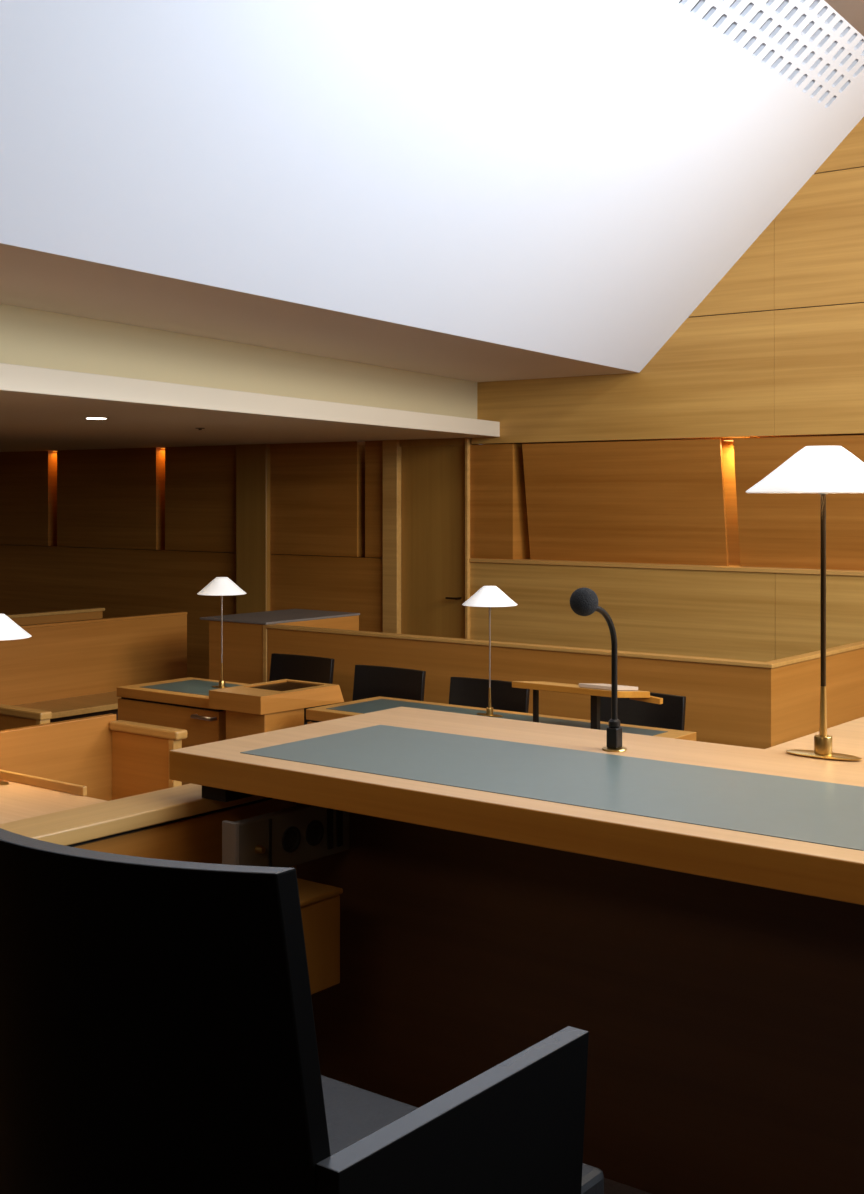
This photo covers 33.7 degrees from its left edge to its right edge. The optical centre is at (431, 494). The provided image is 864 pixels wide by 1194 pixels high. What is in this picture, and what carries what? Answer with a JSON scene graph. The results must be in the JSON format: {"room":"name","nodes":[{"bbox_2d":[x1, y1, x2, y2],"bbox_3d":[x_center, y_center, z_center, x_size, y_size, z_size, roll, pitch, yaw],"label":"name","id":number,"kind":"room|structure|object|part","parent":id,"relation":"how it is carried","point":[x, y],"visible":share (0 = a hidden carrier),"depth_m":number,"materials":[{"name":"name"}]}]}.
{"room":"courtroom","nodes":[
{"label":"courtroom","id":0,"kind":"room"},
{"bbox_2d":[0,363,499,451],"bbox_3d":[-4.549,-0.472,7.338,9.010,0.109,10.800,0,0,38],"label":"ceiling","id":1,"kind":"structure","parent":0,"point":[42,409],"depth_m":8.02,"materials":[{"name":"white paint"}]},
{"bbox_2d":[83,417,108,418],"bbox_3d":[-1.823,-0.417,7.739,0.144,0.009,0.144,0,0,38],"label":"recessed light","id":2,"kind":"object","parent":1,"relation":"in","point":[86,417],"visible":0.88,"depth_m":7.69,"materials":[{"name":"metal"}]},
{"bbox_2d":[0,304,476,418],"bbox_3d":[-2.288,-0.679,5.576,0.295,0.301,11.045,0,0,27],"label":"wall","id":3,"kind":"structure","parent":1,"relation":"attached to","point":[28,337],"depth_m":7.46,"materials":[{"name":"beige paint"}]},
{"bbox_2d":[0,0,863,381],"bbox_3d":[-1.218,-1.665,4.831,3.384,1.689,11.402,0,0,30],"label":"ceiling","id":4,"kind":"structure","parent":0,"point":[572,179],"depth_m":5.93,"materials":[{"name":"white paint"}]},
{"bbox_2d":[667,0,863,110],"bbox_3d":[1.490,-2.303,6.638,0.319,0.416,3.475,0,0,32],"label":"ceiling vent","id":5,"kind":"object","parent":4,"relation":"in","point":[808,45],"visible":1,"depth_m":7.21,"materials":[{"name":"white metal"}]},
{"bbox_2d":[0,117,863,678],"bbox_3d":[0.982,-0.668,10.060,14.400,5.057,0.312,0,0,38],"label":"wall","id":6,"kind":"structure","parent":0,"point":[628,489],"depth_m":9.69,"materials":[{"name":"brown wood"}]},
{"bbox_2d":[236,444,269,613],"bbox_3d":[-1.417,0.720,11.838,0.350,2.280,0.250,0,0,38],"label":"pilaster","id":7,"kind":"object","parent":6,"relation":"attached to","point":[252,460],"visible":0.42,"depth_m":11.73,"materials":[{"name":"brown wood"}]},
{"bbox_2d":[383,438,478,638],"bbox_3d":[-0.010,0.718,10.713,0.811,2.285,0.198,0,0,38],"label":"door","id":8,"kind":"structure","parent":6,"relation":"in","point":[426,482],"depth_m":10.70,"materials":[{"name":"brown wood"}]},
{"bbox_3d":[0.158,0.760,10.500,0.098,0.015,0.068,0,0,38],"label":"lever handle","id":9,"kind":"part","parent":8,"relation":"part of","materials":[{"name":"brown metal"}]},
{"bbox_3d":[0.496,0.054,10.395,0.379,0.842,0.220,0,0,38],"label":"flush panel","id":10,"kind":"part","parent":6,"relation":"part of","materials":[{"name":"brown wood"}]},
{"bbox_3d":[1.287,0.050,9.711,1.540,0.824,0.128,0,0,38],"label":"tilted panel","id":11,"kind":"part","parent":6,"relation":"part of","materials":[{"name":"brown wood"}]},
{"bbox_3d":[2.573,0.050,8.711,1.532,0.824,0.128,0,0,38],"label":"tilted panel","id":12,"kind":"part","parent":6,"relation":"part of","materials":[{"name":"brown wood"}]},
{"bbox_2d":[604,1178,650,1193],"bbox_3d":[-0.098,1.565,0.298,4.120,0.590,5.150,0,0,38],"label":"floor","id":13,"kind":"structure","parent":0,"point":[610,1186],"depth_m":2.61,"materials":[{"name":"grey carpet"}]},
{"bbox_2d":[0,828,603,1193],"bbox_3d":[-0.199,0.805,1.642,0.594,0.930,0.656,0,0,38],"label":"armchair","id":14,"kind":"object","parent":13,"relation":"on","point":[158,1032],"visible":1,"depth_m":1.36,"materials":[{"name":"grey leather"}]},
{"bbox_3d":[-0.341,0.605,1.460,0.538,0.530,0.194,0,0,38],"label":"backrest","id":15,"kind":"part","parent":14,"relation":"part of","materials":[{"name":"black leather"}]},
{"bbox_3d":[0.037,0.945,1.485,0.029,0.650,0.436,0,0,38],"label":"arm panel","id":16,"kind":"part","parent":14,"relation":"part of","materials":[{"name":"black leather"}]},
{"bbox_3d":[-0.150,0.855,1.698,0.526,0.070,0.510,0,0,38],"label":"seat","id":17,"kind":"part","parent":14,"relation":"part of","materials":[{"name":"grey leather"}]},
{"bbox_2d":[824,0,863,35],"bbox_3d":[1.379,-2.340,2.743,4.789,0.338,10.794,0,0,38],"label":"ceiling","id":18,"kind":"structure","parent":0,"point":[852,11],"depth_m":7.26,"materials":[{"name":"beige paint"}]},
{"bbox_3d":[-2.360,1.910,5.762,14.800,0.100,11.400,0,0,38],"label":"floor","id":19,"kind":"structure","parent":0,"visible":0},
{"bbox_2d":[0,769,105,823],"bbox_3d":[-1.117,1.489,4.705,2.860,0.742,0.958,0,0,38],"label":"desk","id":20,"kind":"object","parent":19,"relation":"on","point":[25,796],"visible":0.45,"depth_m":5.44,"materials":[{"name":"brown wood"}]},
{"bbox_2d":[0,613,31,784],"bbox_3d":[-1.749,0.816,5.718,0.276,0.675,0.276,0,0,38],"label":"table lamp","id":21,"kind":"object","parent":20,"relation":"on","point":[9,630],"visible":1,"depth_m":5.67,"materials":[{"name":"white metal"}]},
{"bbox_3d":[-1.749,0.525,5.718,0.276,0.094,0.276,0,0,38],"label":"lamp shade","id":22,"kind":"part","parent":21,"relation":"part of","materials":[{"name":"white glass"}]},
{"bbox_2d":[6,607,104,625],"bbox_3d":[-3.571,1.387,10.435,0.070,0.945,2.910,0,0,38],"label":"wall","id":23,"kind":"structure","parent":19,"relation":"on","point":[88,613],"depth_m":11.19,"materials":[{"name":"brown wood"}]},
{"bbox_2d":[0,714,115,800],"bbox_3d":[-2.139,1.440,5.802,0.040,0.840,2.135,0,0,38],"label":"panel","id":24,"kind":"object","parent":19,"relation":"on","point":[78,751],"visible":0.45,"depth_m":6.41,"materials":[{"name":"brown wood"}]},
{"bbox_2d":[0,612,186,722],"bbox_3d":[-2.968,1.373,9.006,0.542,0.975,4.195,0,0,38],"label":"bench","id":25,"kind":"object","parent":19,"relation":"on","point":[70,670],"visible":0.48,"depth_m":10.01,"materials":[{"name":"brown wood"}]},
{"bbox_3d":[-3.060,1.430,8.840,0.485,0.040,3.600,0,0,38],"label":"seat","id":26,"kind":"part","parent":25,"relation":"part of","materials":[{"name":"brown wood"}]},
{"bbox_3d":[-3.119,1.655,8.886,0.335,0.410,3.600,0,0,38],"label":"seat","id":27,"kind":"part","parent":25,"relation":"part of","materials":[{"name":"brown wood"}]},
{"bbox_2d":[0,704,186,799],"bbox_3d":[-2.177,1.454,7.150,2.685,0.813,0.095,0,0,38],"label":"wall","id":28,"kind":"structure","parent":19,"relation":"on","point":[140,751],"depth_m":6.51,"materials":[{"name":"brown wood"}]},
{"bbox_3d":[-2.551,1.474,7.422,1.660,0.772,0.035,0,0,38],"label":"panel","id":29,"kind":"part","parent":28,"relation":"part of","materials":[{"name":"brown wood"}]},
{"bbox_3d":[-1.885,1.474,6.907,0.035,0.772,0.060,0,0,38],"label":"post","id":30,"kind":"part","parent":28,"relation":"part of","materials":[{"name":"brown wood"}]},
{"bbox_3d":[-1.318,1.474,6.497,0.398,0.772,0.030,0,0,38],"label":"panel","id":31,"kind":"part","parent":28,"relation":"part of","materials":[{"name":"brown wood"}]},
{"bbox_3d":[-1.147,1.474,6.364,0.035,0.772,0.050,0,0,38],"label":"post","id":32,"kind":"part","parent":28,"relation":"part of","materials":[{"name":"brown wood"}]},
{"bbox_2d":[0,784,296,873],"bbox_3d":[-0.976,1.221,2.329,0.200,1.278,2.920,0,0,38],"label":"desk","id":33,"kind":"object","parent":19,"relation":"on","point":[183,822],"depth_m":2.85,"materials":[{"name":"brown wood"}]},
{"bbox_3d":[-0.993,1.261,2.356,0.110,1.198,2.900,0,0,38],"label":"panel","id":34,"kind":"part","parent":33,"relation":"part of","materials":[{"name":"brown wood"}]},
{"bbox_2d":[117,677,248,784],"bbox_3d":[-1.317,1.479,8.112,0.840,0.762,0.610,0,0,38],"label":"table","id":35,"kind":"object","parent":19,"relation":"on","point":[182,703],"visible":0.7,"depth_m":7.93,"materials":[{"name":"brown wood"}]},
{"bbox_3d":[-1.463,1.514,7.925,0.828,0.693,0.034,0,0,38],"label":"panel","id":36,"kind":"part","parent":35,"relation":"part of","materials":[{"name":"brown wood"}]},
{"bbox_3d":[-1.234,1.201,7.690,0.170,0.022,0.045,0,0,38],"label":"handle","id":37,"kind":"part","parent":35,"relation":"part of","materials":[{"name":"metal"}]},
{"bbox_2d":[197,577,246,687],"bbox_3d":[-1.198,0.783,8.120,0.280,0.630,0.280,0,0,38],"label":"table lamp","id":38,"kind":"object","parent":35,"relation":"on","point":[219,586],"visible":0.97,"depth_m":8.07,"materials":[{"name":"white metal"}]},
{"bbox_3d":[-1.198,0.761,8.120,0.008,0.397,0.008,0,0,38],"label":"stem","id":39,"kind":"part","parent":38,"relation":"part of","materials":[{"name":"metal"}]},
{"bbox_3d":[-1.198,0.516,8.120,0.280,0.096,0.280,0,0,38],"label":"lamp shade","id":40,"kind":"part","parent":38,"relation":"part of","materials":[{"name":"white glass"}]},
{"bbox_3d":[-0.984,1.514,7.894,0.034,0.693,0.505,0,0,38],"label":"panel","id":41,"kind":"part","parent":35,"relation":"part of","materials":[{"name":"brown wood"}]},
{"bbox_2d":[209,679,343,739],"bbox_3d":[-0.833,1.449,7.685,0.420,0.822,0.610,0,0,38],"label":"lectern","id":42,"kind":"object","parent":19,"relation":"on","point":[251,709],"visible":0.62,"depth_m":7.51,"materials":[{"name":"brown wood"}]},
{"bbox_2d":[209,679,343,714],"bbox_3d":[-0.833,1.085,7.685,0.420,0.094,0.610,0,0,38],"label":"desk top","id":43,"kind":"object","parent":42,"relation":"on","point":[285,696],"depth_m":7.54,"materials":[{"name":"brown wood"}]},
{"bbox_2d":[200,609,359,683],"bbox_3d":[-1.058,1.352,10.010,0.640,1.016,0.955,0,0,38],"label":"stand","id":44,"kind":"object","parent":19,"relation":"on","point":[244,634],"visible":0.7,"depth_m":9.67,"materials":[{"name":"brown wood"}]},
{"bbox_3d":[-1.100,1.361,9.469,0.038,0.999,0.040,0,0,38],"label":"corner post","id":45,"kind":"part","parent":44,"relation":"part of","materials":[{"name":"brown wood"}]},
{"bbox_2d":[269,653,334,724],"bbox_3d":[-0.938,1.430,8.665,0.510,0.860,0.524,0,0,38],"label":"chair","id":46,"kind":"object","parent":19,"relation":"on","point":[283,666],"visible":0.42,"depth_m":8.85,"materials":[{"name":"black leather"}]},
{"bbox_2d":[352,665,425,700],"bbox_3d":[-0.378,1.430,8.066,0.510,0.860,0.524,0,0,38],"label":"chair","id":47,"kind":"object","parent":19,"relation":"on","point":[370,681],"visible":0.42,"depth_m":8.26,"materials":[{"name":"black leather"}]},
{"bbox_2d":[449,677,529,712],"bbox_3d":[0.176,1.430,7.508,0.510,0.860,0.524,0,0,38],"label":"chair","id":48,"kind":"object","parent":19,"relation":"on","point":[464,691],"visible":0.3,"depth_m":7.70,"materials":[{"name":"black leather"}]},
{"bbox_2d":[306,696,695,740],"bbox_3d":[0.290,1.479,6.970,1.920,0.762,0.590,0,0,38],"label":"table","id":49,"kind":"object","parent":19,"relation":"on","point":[346,709],"visible":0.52,"depth_m":7.23,"materials":[{"name":"brown wood"}]},
{"bbox_2d":[462,586,516,716],"bbox_3d":[0.288,0.776,7.098,0.277,0.645,0.277,0,0,38],"label":"table lamp","id":50,"kind":"object","parent":49,"relation":"on","point":[486,596],"visible":1,"depth_m":7.04,"materials":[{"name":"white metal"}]},
{"bbox_3d":[0.288,0.501,7.098,0.277,0.095,0.277,0,0,38],"label":"lamp shade","id":51,"kind":"part","parent":50,"relation":"part of","materials":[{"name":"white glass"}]},
{"bbox_3d":[0.288,0.753,7.098,0.008,0.413,0.008,0,0,38],"label":"stem","id":52,"kind":"part","parent":50,"relation":"part of","materials":[{"name":"metal"}]},
{"bbox_2d":[512,681,662,729],"bbox_3d":[0.726,0.992,6.700,0.640,0.213,0.310,0,0,38],"label":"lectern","id":53,"kind":"object","parent":49,"relation":"on","point":[644,696],"visible":0.8,"depth_m":6.60,"materials":[{"name":"brown wood"}]},
{"bbox_3d":[0.492,1.006,6.749,0.020,0.183,0.020,0,0,38],"label":"post","id":54,"kind":"part","parent":53,"relation":"part of","materials":[{"name":"black metal"}]},
{"bbox_3d":[0.751,1.006,6.554,0.034,0.183,0.030,0,0,38],"label":"post","id":55,"kind":"part","parent":53,"relation":"part of","materials":[{"name":"black metal"}]},
{"bbox_2d":[579,683,637,689],"bbox_3d":[0.817,0.888,6.598,0.190,0.041,0.220,0,0,38],"label":"folder","id":56,"kind":"object","parent":53,"relation":"on","point":[585,685],"visible":0.8,"depth_m":6.54,"materials":[{"name":"beige paper"}]},
{"bbox_2d":[169,707,863,1193],"bbox_3d":[1.649,1.189,2.864,3.512,1.341,2.654,0,0,38],"label":"desk","id":57,"kind":"object","parent":19,"relation":"on","point":[695,909],"visible":0.9,"depth_m":2.62,"materials":[{"name":"brown wood"}]},
{"bbox_2d":[282,826,300,852],"bbox_3d":[-0.285,0.698,2.888,0.004,0.052,0.052,0,0,38],"label":"socket","id":58,"kind":"object","parent":57,"relation":"attached to","point":[291,835],"depth_m":2.89,"materials":[{"name":"black plastic"}]},
{"bbox_2d":[306,820,323,845],"bbox_3d":[-0.242,0.698,2.943,0.004,0.052,0.052,0,0,38],"label":"socket","id":59,"kind":"object","parent":57,"relation":"attached to","point":[314,828],"depth_m":2.94,"materials":[{"name":"black plastic"}]},
{"bbox_2d":[297,878,342,994],"bbox_3d":[-0.335,0.866,2.794,0.248,0.188,0.208,0,0,38],"label":"wooden box","id":60,"kind":"object","parent":57,"relation":"attached to","point":[319,903],"visible":0.28,"depth_m":2.76,"materials":[{"name":"brown wood"}]},
{"bbox_3d":[-0.335,0.778,2.794,0.248,0.012,0.208,0,0,38],"label":"lid","id":61,"kind":"part","parent":60,"relation":"part of","materials":[{"name":"brown wood"}]},
{"bbox_2d":[327,808,332,849],"bbox_3d":[-0.214,0.698,2.981,0.005,0.085,0.016,0,0,38],"label":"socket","id":62,"kind":"object","parent":57,"relation":"attached to","point":[329,811],"depth_m":2.98,"materials":[{"name":"black plastic"}]},
{"bbox_2d":[336,810,342,846],"bbox_3d":[-0.195,0.698,3.005,0.005,0.085,0.016,0,0,38],"label":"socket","id":63,"kind":"object","parent":57,"relation":"attached to","point":[339,814],"depth_m":3.00,"materials":[{"name":"black plastic"}]},
{"bbox_3d":[1.079,0.925,2.087,3.458,0.690,0.040,0,0,38],"label":"modesty panel","id":64,"kind":"part","parent":57,"relation":"part of","materials":[{"name":"brown wood"}]},
{"bbox_2d":[570,587,626,751],"bbox_3d":[0.337,0.352,2.865,0.057,0.336,0.158,0,0,44],"label":"gooseneck microphone","id":65,"kind":"object","parent":57,"relation":"on","point":[583,601],"visible":1,"depth_m":2.89,"materials":[{"name":"black metal"}]},
{"bbox_2d":[746,446,863,760],"bbox_3d":[0.776,0.211,2.828,0.302,0.615,0.302,0,0,38],"label":"table lamp","id":66,"kind":"object","parent":57,"relation":"on","point":[823,470],"visible":1,"depth_m":2.77,"materials":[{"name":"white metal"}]},
{"bbox_3d":[0.776,-0.050,2.828,0.302,0.093,0.302,0,0,38],"label":"lamp shade","id":67,"kind":"part","parent":66,"relation":"part of","materials":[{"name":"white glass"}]},
{"bbox_3d":[0.776,0.187,2.828,0.010,0.385,0.010,0,0,-41],"label":"stem","id":68,"kind":"part","parent":66,"relation":"part of","materials":[{"name":"brown metal"}]},
{"bbox_2d":[266,624,863,748],"bbox_3d":[0.809,1.360,8.973,3.580,1.000,1.610,0,0,38],"label":"wall","id":69,"kind":"structure","parent":19,"relation":"on","point":[753,704],"depth_m":7.93,"materials":[{"name":"brown wood"}]},
{"bbox_3d":[2.213,1.371,7.920,0.050,0.978,1.540,0,0,38],"label":"return panel","id":70,"kind":"part","parent":69,"relation":"part of","materials":[{"name":"brown wood"}]},
{"bbox_2d":[600,692,685,730],"bbox_3d":[0.918,1.430,7.045,0.510,0.860,0.524,0,0,38],"label":"chair","id":71,"kind":"object","parent":19,"relation":"on","point":[670,714],"visible":0.27,"depth_m":7.18,"materials":[{"name":"black leather"}]}
]}

